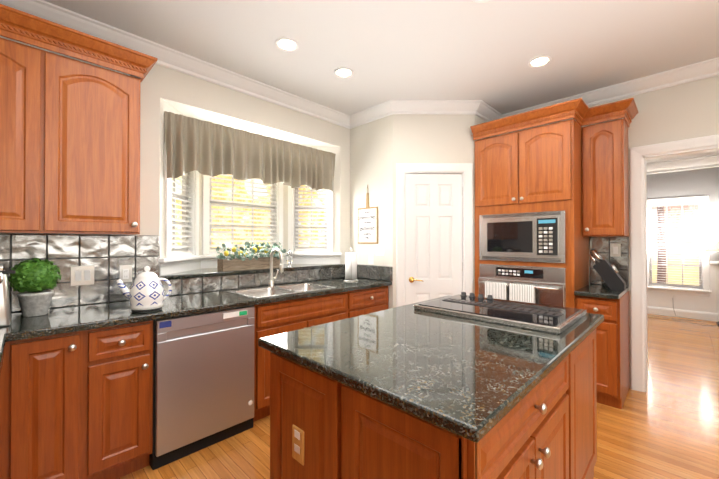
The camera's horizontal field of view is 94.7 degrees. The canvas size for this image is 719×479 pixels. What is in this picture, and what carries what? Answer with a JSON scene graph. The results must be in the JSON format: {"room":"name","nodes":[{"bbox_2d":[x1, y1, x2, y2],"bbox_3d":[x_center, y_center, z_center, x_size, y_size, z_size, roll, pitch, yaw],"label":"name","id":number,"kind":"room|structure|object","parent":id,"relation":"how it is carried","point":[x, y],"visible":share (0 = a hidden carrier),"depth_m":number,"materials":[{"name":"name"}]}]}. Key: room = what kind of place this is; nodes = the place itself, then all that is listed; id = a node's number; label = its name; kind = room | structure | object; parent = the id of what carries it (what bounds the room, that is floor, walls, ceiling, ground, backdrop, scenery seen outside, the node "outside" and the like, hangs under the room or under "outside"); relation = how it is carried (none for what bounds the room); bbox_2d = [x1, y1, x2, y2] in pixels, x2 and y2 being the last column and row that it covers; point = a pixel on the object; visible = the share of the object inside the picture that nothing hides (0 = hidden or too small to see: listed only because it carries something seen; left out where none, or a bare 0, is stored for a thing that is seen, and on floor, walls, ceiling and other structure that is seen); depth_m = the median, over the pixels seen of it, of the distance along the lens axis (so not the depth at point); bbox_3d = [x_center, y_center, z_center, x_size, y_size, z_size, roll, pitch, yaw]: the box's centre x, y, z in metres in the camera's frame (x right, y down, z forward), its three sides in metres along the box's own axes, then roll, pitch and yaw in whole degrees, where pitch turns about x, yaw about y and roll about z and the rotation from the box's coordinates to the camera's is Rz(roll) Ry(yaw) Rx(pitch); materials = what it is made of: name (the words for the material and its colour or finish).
{"room":"kitchen","nodes":[
{"label":"kitchen","id":0,"kind":"room"},
{"bbox_2d":[0,36,718,387],"bbox_3d":[0.730,-0.041,1.490,5.720,2.750,4.790,0,-1,45],"label":"wall","id":1,"kind":"structure","parent":0,"point":[370,156],"depth_m":3.20,"materials":[{"name":"white paint"}]},
{"bbox_2d":[0,8,47,233],"bbox_3d":[-1.974,-0.593,1.729,0.331,1.116,0.450,0,-1,45],"label":"upper cabinet","id":2,"kind":"object","parent":1,"relation":"attached to","point":[23,68],"depth_m":1.72,"materials":[{"name":"brown wood"}]},
{"bbox_2d":[71,265,93,285],"bbox_3d":[-1.783,0.233,2.133,0.009,0.125,0.118,0,-1,45],"label":"outlet","id":3,"kind":"object","parent":1,"relation":"attached to","point":[82,275],"depth_m":2.13,"materials":[{"name":"white plastic"}]},
{"bbox_2d":[44,24,143,234],"bbox_3d":[-1.658,-0.591,2.049,0.331,1.116,0.450,0,-1,45],"label":"upper cabinet","id":4,"kind":"object","parent":1,"relation":"attached to","point":[69,145],"depth_m":1.92,"materials":[{"name":"brown wood"}]},
{"bbox_2d":[119,265,131,282],"bbox_3d":[-1.622,0.238,2.297,0.009,0.122,0.075,0,-1,45],"label":"outlet","id":5,"kind":"object","parent":1,"relation":"attached to","point":[125,271],"depth_m":2.29,"materials":[{"name":"white plastic"}]},
{"bbox_2d":[0,234,344,311],"bbox_3d":[-1.287,0.199,2.648,0.015,0.454,3.364,0,-1,45],"label":"tile backsplash","id":6,"kind":"structure","parent":1,"relation":"attached to","point":[106,256],"depth_m":2.22,"materials":[{"name":"grey tile"}]},
{"bbox_2d":[0,0,351,128],"bbox_3d":[-1.231,-1.353,2.666,0.088,0.112,3.280,0,-1,45],"label":"crown molding","id":7,"kind":"structure","parent":1,"relation":"attached to","point":[173,59],"depth_m":2.52,"materials":[{"name":"white"}]},
{"bbox_2d":[158,156,341,275],"bbox_3d":[-1.032,-0.339,3.284,0.595,1.223,1.830,0,-1,45],"label":"window","id":8,"kind":"structure","parent":1,"relation":"in","point":[169,264],"depth_m":3.16,"materials":[{"name":"white wood"}]},
{"bbox_2d":[171,172,326,255],"bbox_3d":[-1.071,-0.372,3.320,0.393,1.015,1.672,0,-1,45],"label":"window blinds","id":9,"kind":"object","parent":8,"relation":"attached to","point":[185,251],"visible":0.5,"depth_m":3.43,"materials":[{"name":"white plastic"}]},
{"bbox_2d":[164,111,335,190],"bbox_3d":[-0.872,-0.718,3.118,0.084,0.506,1.785,0,-1,45],"label":"valance curtain","id":10,"kind":"object","parent":8,"relation":"attached to","point":[204,147],"visible":1,"depth_m":2.92,"materials":[{"name":"fabric"}]},
{"bbox_2d":[160,264,341,279],"bbox_3d":[-0.996,0.289,3.245,0.476,0.030,1.802,0,-1,45],"label":"granite ledge","id":11,"kind":"object","parent":1,"relation":"attached to","point":[207,272],"visible":0.75,"depth_m":2.90,"materials":[{"name":"black stone"}]},
{"bbox_2d":[216,242,285,270],"bbox_3d":[-1.002,0.146,3.064,0.239,0.252,0.637,0,-1,45],"label":"planter box","id":12,"kind":"object","parent":11,"relation":"on","point":[239,262],"visible":0.92,"depth_m":3.00,"materials":[{"name":"brown wood"}]},
{"bbox_2d":[286,250,292,266],"bbox_3d":[-0.698,0.187,3.303,0.076,0.174,0.076,0,-1,45],"label":"jar","id":13,"kind":"object","parent":11,"relation":"on","point":[289,257],"visible":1,"depth_m":3.28,"materials":[{"name":"clear glass"}]},
{"bbox_2d":[358,186,377,243],"bbox_3d":[0.090,-0.281,3.649,0.300,0.658,0.014,0,-1,45],"label":"sign","id":14,"kind":"object","parent":1,"relation":"attached to","point":[372,237],"visible":1,"depth_m":3.64,"materials":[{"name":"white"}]},
{"bbox_2d":[359,215,375,219],"bbox_3d":[0.085,-0.244,3.643,0.246,0.041,0.001,0,-1,45],"label":"sign","id":15,"kind":"object","parent":14,"relation":"attached to","point":[361,218],"visible":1,"depth_m":3.65,"materials":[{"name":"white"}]},
{"bbox_2d":[368,253,372,263],"bbox_3d":[0.123,0.212,3.616,0.072,0.118,0.009,0,-1,45],"label":"outlet","id":16,"kind":"object","parent":1,"relation":"attached to","point":[370,256],"depth_m":3.62,"materials":[{"name":"white plastic"}]},
{"bbox_2d":[348,100,399,127],"bbox_3d":[0.137,-1.347,3.558,0.566,0.112,0.088,0,-1,45],"label":"crown molding","id":17,"kind":"structure","parent":1,"relation":"attached to","point":[390,107],"depth_m":3.53,"materials":[{"name":"white"}]},
{"bbox_2d":[357,264,392,280],"bbox_3d":[0.109,0.357,3.610,0.619,0.151,0.034,0,-1,45],"label":"tile backsplash","id":18,"kind":"structure","parent":1,"relation":"attached to","point":[385,273],"depth_m":3.56,"materials":[{"name":"grey tile"}]},
{"bbox_2d":[376,244,383,255],"bbox_3d":[0.216,0.111,3.526,0.118,0.122,0.009,0,-1,45],"label":"outlet","id":19,"kind":"object","parent":1,"relation":"attached to","point":[379,247],"depth_m":3.52,"materials":[{"name":"white plastic"}]},
{"bbox_2d":[405,174,462,304],"bbox_3d":[0.774,0.328,3.443,0.459,2.024,0.445,0,-1,45],"label":"pantry door","id":20,"kind":"structure","parent":1,"relation":"in","point":[433,239],"depth_m":3.43,"materials":[{"name":"white wood"}]},
{"bbox_2d":[396,163,472,306],"bbox_3d":[0.767,0.282,3.403,0.578,2.128,0.570,0,-1,45],"label":"door frame","id":21,"kind":"structure","parent":1,"relation":"attached to","point":[466,169],"depth_m":3.39,"materials":[{"name":"white wood"}]},
{"bbox_2d":[582,119,628,236],"bbox_3d":[2.206,-0.522,2.975,0.297,0.990,0.360,0,-1,45],"label":"upper cabinet","id":22,"kind":"object","parent":1,"relation":"attached to","point":[605,196],"visible":1,"depth_m":2.87,"materials":[{"name":"brown wood"}]},
{"bbox_2d":[492,57,718,120],"bbox_3d":[2.876,-1.354,2.515,3.670,0.112,0.088,0,-1,45],"label":"crown molding","id":23,"kind":"structure","parent":1,"relation":"attached to","point":[707,68],"depth_m":2.90,"materials":[{"name":"white"}]},
{"bbox_2d":[590,237,628,286],"bbox_3d":[2.329,0.202,3.096,0.293,0.454,0.011,0,-1,45],"label":"tile backsplash","id":24,"kind":"structure","parent":1,"relation":"attached to","point":[601,245],"depth_m":3.09,"materials":[{"name":"grey tile"}]},
{"bbox_2d":[610,244,620,256],"bbox_3d":[2.360,0.099,3.052,0.075,0.122,0.009,0,-1,45],"label":"outlet","id":25,"kind":"object","parent":1,"relation":"attached to","point":[615,249],"depth_m":3.05,"materials":[{"name":"beige plastic"}]},
{"bbox_2d":[630,134,718,391],"bbox_3d":[2.991,0.256,2.537,1.406,2.168,0.164,0,-1,45],"label":"door frame","id":26,"kind":"structure","parent":1,"relation":"attached to","point":[640,156],"depth_m":2.93,"materials":[{"name":"white wood"}]},
{"bbox_2d":[44,0,718,162],"bbox_3d":[2.748,-1.460,2.493,7.240,0.100,9.040,0,-1,45],"label":"ceiling","id":27,"kind":"structure","parent":0,"point":[387,50],"depth_m":2.36,"materials":[{"name":"white paint"}]},
{"bbox_2d":[275,37,298,51],"bbox_3d":[-0.525,-1.405,2.391,0.170,0.010,0.170,0,-1,45],"label":"recessed light","id":28,"kind":"object","parent":27,"relation":"in","point":[286,44],"visible":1,"depth_m":2.39,"materials":[{"name":"white"}]},
{"bbox_2d":[334,67,353,77],"bbox_3d":[-0.132,-1.403,2.790,0.170,0.010,0.170,0,-1,45],"label":"recessed light","id":29,"kind":"object","parent":27,"relation":"in","point":[342,72],"visible":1,"depth_m":2.79,"materials":[{"name":"white"}]},
{"bbox_2d":[472,0,489,2],"bbox_3d":[0.716,-1.409,1.884,0.170,0.010,0.170,0,-1,45],"label":"recessed light","id":30,"kind":"object","parent":27,"relation":"in","point":[479,1],"visible":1,"depth_m":1.95,"materials":[{"name":"white"}]},
{"bbox_2d":[528,55,551,67],"bbox_3d":[1.425,-1.404,2.618,0.170,0.010,0.170,0,-1,45],"label":"recessed light","id":31,"kind":"object","parent":27,"relation":"in","point":[539,61],"visible":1,"depth_m":2.62,"materials":[{"name":"white"}]},
{"bbox_2d":[118,314,718,478],"bbox_3d":[2.748,1.390,2.475,7.240,0.100,9.040,0,-1,45],"label":"floor","id":32,"kind":"structure","parent":0,"point":[665,425],"depth_m":2.31,"materials":[{"name":"brown wood"}]},
{"bbox_2d":[0,330,87,478],"bbox_3d":[-1.711,0.897,1.793,0.600,0.878,0.275,0,-1,45],"label":"base cabinet","id":33,"kind":"object","parent":32,"relation":"on","point":[77,405],"depth_m":1.58,"materials":[{"name":"brown wood"}]},
{"bbox_2d":[0,312,15,375],"bbox_3d":[-0.822,0.429,0.281,3.996,0.035,0.646,0,-1,45],"label":"countertop","id":34,"kind":"structure","parent":33,"relation":"on","point":[5,332],"depth_m":1.47,"materials":[{"name":"stone"}]},
{"bbox_2d":[0,265,15,326],"bbox_3d":[-1.764,0.274,1.604,0.164,0.292,0.135,0,-1,45],"label":"can opener","id":35,"kind":"object","parent":34,"relation":"on","point":[5,315],"visible":1,"depth_m":1.60,"materials":[{"name":"silver metal"}]},
{"bbox_2d":[88,320,152,478],"bbox_3d":[-1.505,0.898,2.002,0.600,0.878,0.310,0,-1,45],"label":"base cabinet","id":36,"kind":"object","parent":32,"relation":"on","point":[120,357],"depth_m":1.79,"materials":[{"name":"brown wood"}]},
{"bbox_2d":[149,305,254,469],"bbox_3d":[-1.166,0.900,2.327,0.616,0.878,0.626,0,-1,45],"label":"dishwasher","id":37,"kind":"object","parent":32,"relation":"on","point":[203,380],"visible":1,"depth_m":2.08,"materials":[{"name":"silver metal"}]},
{"bbox_2d":[253,298,351,421],"bbox_3d":[-0.635,0.986,2.884,0.600,0.712,0.910,0,-1,45],"label":"base cabinet","id":38,"kind":"object","parent":32,"relation":"on","point":[283,317],"depth_m":2.48,"materials":[{"name":"brown wood"}]},
{"bbox_2d":[308,286,388,316],"bbox_3d":[-0.108,0.907,3.420,0.600,0.878,0.592,0,-1,45],"label":"base cabinet","id":39,"kind":"object","parent":32,"relation":"on","point":[370,300],"depth_m":3.12,"materials":[{"name":"brown wood"}]},
{"bbox_2d":[12,278,391,340],"bbox_3d":[-0.836,0.445,2.664,0.631,0.035,2.700,0,-1,45],"label":"countertop","id":40,"kind":"structure","parent":39,"relation":"on","point":[55,321],"depth_m":2.01,"materials":[{"name":"stone"}]},
{"bbox_2d":[8,258,61,316],"bbox_3d":[-1.803,0.261,1.845,0.222,0.321,0.215,0,-1,45],"label":"potted plant","id":41,"kind":"object","parent":40,"relation":"on","point":[34,278],"visible":1,"depth_m":1.80,"materials":[{"name":"plant"}]},
{"bbox_2d":[116,266,171,311],"bbox_3d":[-1.286,0.290,1.986,0.181,0.263,0.272,0,-1,45],"label":"teapot","id":42,"kind":"object","parent":40,"relation":"on","point":[145,293],"visible":1,"depth_m":1.93,"materials":[{"name":"ceramic"}]},
{"bbox_2d":[268,248,283,286],"bbox_3d":[-0.726,0.251,2.939,0.217,0.348,0.092,0,-1,45],"label":"faucet","id":43,"kind":"object","parent":40,"relation":"on","point":[271,282],"visible":1,"depth_m":2.96,"materials":[{"name":"silver metal"}]},
{"bbox_2d":[227,283,336,297],"bbox_3d":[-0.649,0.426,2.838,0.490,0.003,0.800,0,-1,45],"label":"sink","id":44,"kind":"object","parent":40,"relation":"in","point":[235,292],"visible":0.98,"depth_m":2.81,"materials":[{"name":"silver metal"}]},
{"bbox_2d":[344,247,358,281],"bbox_3d":[-0.087,0.253,3.452,0.156,0.356,0.156,0,-1,45],"label":"paper towel","id":45,"kind":"object","parent":40,"relation":"on","point":[350,266],"visible":1,"depth_m":3.40,"materials":[{"name":"white paper"}]},
{"bbox_2d":[270,329,596,478],"bbox_3d":[0.479,0.895,1.612,0.944,0.878,1.538,0,-1,45],"label":"kitchen island","id":46,"kind":"object","parent":32,"relation":"on","point":[323,426],"visible":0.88,"depth_m":1.11,"materials":[{"name":"brown wood"}]},
{"bbox_2d":[258,295,603,442],"bbox_3d":[0.470,0.438,1.630,0.970,0.035,1.590,0,-1,45],"label":"island countertop","id":47,"kind":"structure","parent":46,"relation":"on","point":[475,381],"depth_m":1.17,"materials":[{"name":"stone"}]},
{"bbox_2d":[414,292,586,333],"bbox_3d":[0.800,0.393,1.930,0.780,0.058,0.560,0,-1,45],"label":"cooktop","id":48,"kind":"object","parent":47,"relation":"in","point":[540,317],"visible":1,"depth_m":1.80,"materials":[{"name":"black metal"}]},
{"bbox_2d":[475,119,588,307],"bbox_3d":[1.683,0.165,3.281,0.874,2.360,0.650,0,-1,45],"label":"tall cabinet","id":49,"kind":"object","parent":32,"relation":"on","point":[537,169],"visible":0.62,"depth_m":2.99,"materials":[{"name":"brown wood"}]},
{"bbox_2d":[478,264,565,306],"bbox_3d":[1.452,0.594,3.044,0.754,0.700,0.116,0,-1,45],"label":"wall oven","id":50,"kind":"object","parent":49,"relation":"in","point":[549,283],"visible":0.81,"depth_m":2.96,"materials":[{"name":"silver metal"}]},
{"bbox_2d":[485,281,506,299],"bbox_3d":[1.291,0.574,3.133,0.200,0.341,0.049,0,-1,45],"label":"hanging towel","id":51,"kind":"object","parent":50,"relation":"hanging from","point":[498,290],"depth_m":3.11,"materials":[{"name":"white fabric"}]},
{"bbox_2d":[509,283,535,303],"bbox_3d":[1.459,0.580,2.968,0.210,0.356,0.049,0,-1,45],"label":"hanging towel","id":52,"kind":"object","parent":50,"relation":"hanging from","point":[517,292],"depth_m":2.95,"materials":[{"name":"white fabric"}]},
{"bbox_2d":[479,210,565,262],"bbox_3d":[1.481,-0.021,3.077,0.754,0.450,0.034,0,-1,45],"label":"built-in microwave","id":53,"kind":"object","parent":49,"relation":"in","point":[532,237],"visible":1,"depth_m":3.03,"materials":[{"name":"silver metal"}]},
{"bbox_2d":[470,98,638,139],"bbox_3d":[1.807,-1.079,3.158,1.261,0.126,0.712,0,-1,45],"label":"crown molding","id":54,"kind":"structure","parent":49,"relation":"attached to","point":[580,111],"depth_m":2.88,"materials":[{"name":"brown wood"}]},
{"bbox_2d":[575,291,629,408],"bbox_3d":[2.106,0.903,2.864,0.297,0.878,0.644,0,-1,45],"label":"base cabinet","id":55,"kind":"object","parent":32,"relation":"on","point":[612,364],"visible":0.52,"depth_m":2.63,"materials":[{"name":"brown wood"}]},
{"bbox_2d":[574,284,628,298],"bbox_3d":[2.107,0.446,2.868,0.293,0.035,0.641,0,-1,45],"label":"countertop","id":56,"kind":"structure","parent":55,"relation":"on","point":[594,290],"depth_m":2.72,"materials":[{"name":"stone"}]},
{"bbox_2d":[589,248,625,290],"bbox_3d":[2.144,0.252,2.871,0.250,0.350,0.105,0,-1,45],"label":"knife block","id":57,"kind":"object","parent":56,"relation":"on","point":[607,271],"visible":1,"depth_m":2.82,"materials":[{"name":"black plastic"}]},
{"bbox_2d":[647,316,671,319],"bbox_3d":[5.199,1.358,5.746,0.320,0.004,0.110,0,-1,45],"label":"floor vent","id":58,"kind":"object","parent":32,"relation":"in","point":[660,317],"visible":0.42,"depth_m":5.71,"materials":[{"name":"brown wood"}]},
{"bbox_2d":[704,241,718,325],"bbox_3d":[5.840,0.604,5.218,0.580,1.505,0.580,0,-1,45],"label":"floor lamp","id":59,"kind":"object","parent":32,"relation":"on","point":[715,247],"visible":1,"depth_m":5.25,"materials":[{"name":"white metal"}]},
{"bbox_2d":[647,167,718,312],"bbox_3d":[5.874,-0.015,5.657,7.240,2.750,0.132,0,-1,45],"label":"wall","id":60,"kind":"structure","parent":0,"point":[693,183],"depth_m":5.67,"materials":[{"name":"grey paint"}]},
{"bbox_2d":[670,294,675,300],"bbox_3d":[5.554,1.031,5.866,0.072,0.118,0.009,0,-1,45],"label":"outlet","id":61,"kind":"object","parent":60,"relation":"attached to","point":[672,296],"depth_m":5.87,"materials":[{"name":"white plastic"}]},
{"bbox_2d":[647,196,711,296],"bbox_3d":[5.608,0.112,5.891,0.890,1.700,0.170,0,-1,45],"label":"window","id":62,"kind":"structure","parent":60,"relation":"in","point":[704,245],"depth_m":5.74,"materials":[{"name":"white wood"}]},
{"bbox_2d":[649,201,701,288],"bbox_3d":[5.605,0.099,5.888,0.682,1.505,0.048,0,-1,45],"label":"window blinds","id":63,"kind":"object","parent":62,"relation":"attached to","point":[655,269],"visible":0.9,"depth_m":5.88,"materials":[{"name":"white plastic"}]},
{"bbox_2d":[647,261,718,321],"bbox_3d":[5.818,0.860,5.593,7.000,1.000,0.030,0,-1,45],"label":"baseboard","id":64,"kind":"structure","parent":60,"relation":"attached to","point":[708,316],"depth_m":5.72,"materials":[{"name":"white wood"}]},
{"bbox_2d":[647,154,718,174],"bbox_3d":[5.790,-1.298,5.579,7.000,0.185,0.132,0,-1,45],"label":"crown molding","id":65,"kind":"structure","parent":60,"relation":"attached to","point":[712,161],"depth_m":5.74,"materials":[{"name":"white wood"}]},
{"label":"outside","id":66,"kind":"structure","parent":0,"visible":0},
{"bbox_2d":[171,174,698,285],"bbox_3d":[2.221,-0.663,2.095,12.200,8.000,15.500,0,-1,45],"label":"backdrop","id":67,"kind":"structure","parent":66,"point":[687,238],"depth_m":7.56,"materials":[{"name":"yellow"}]}
]}

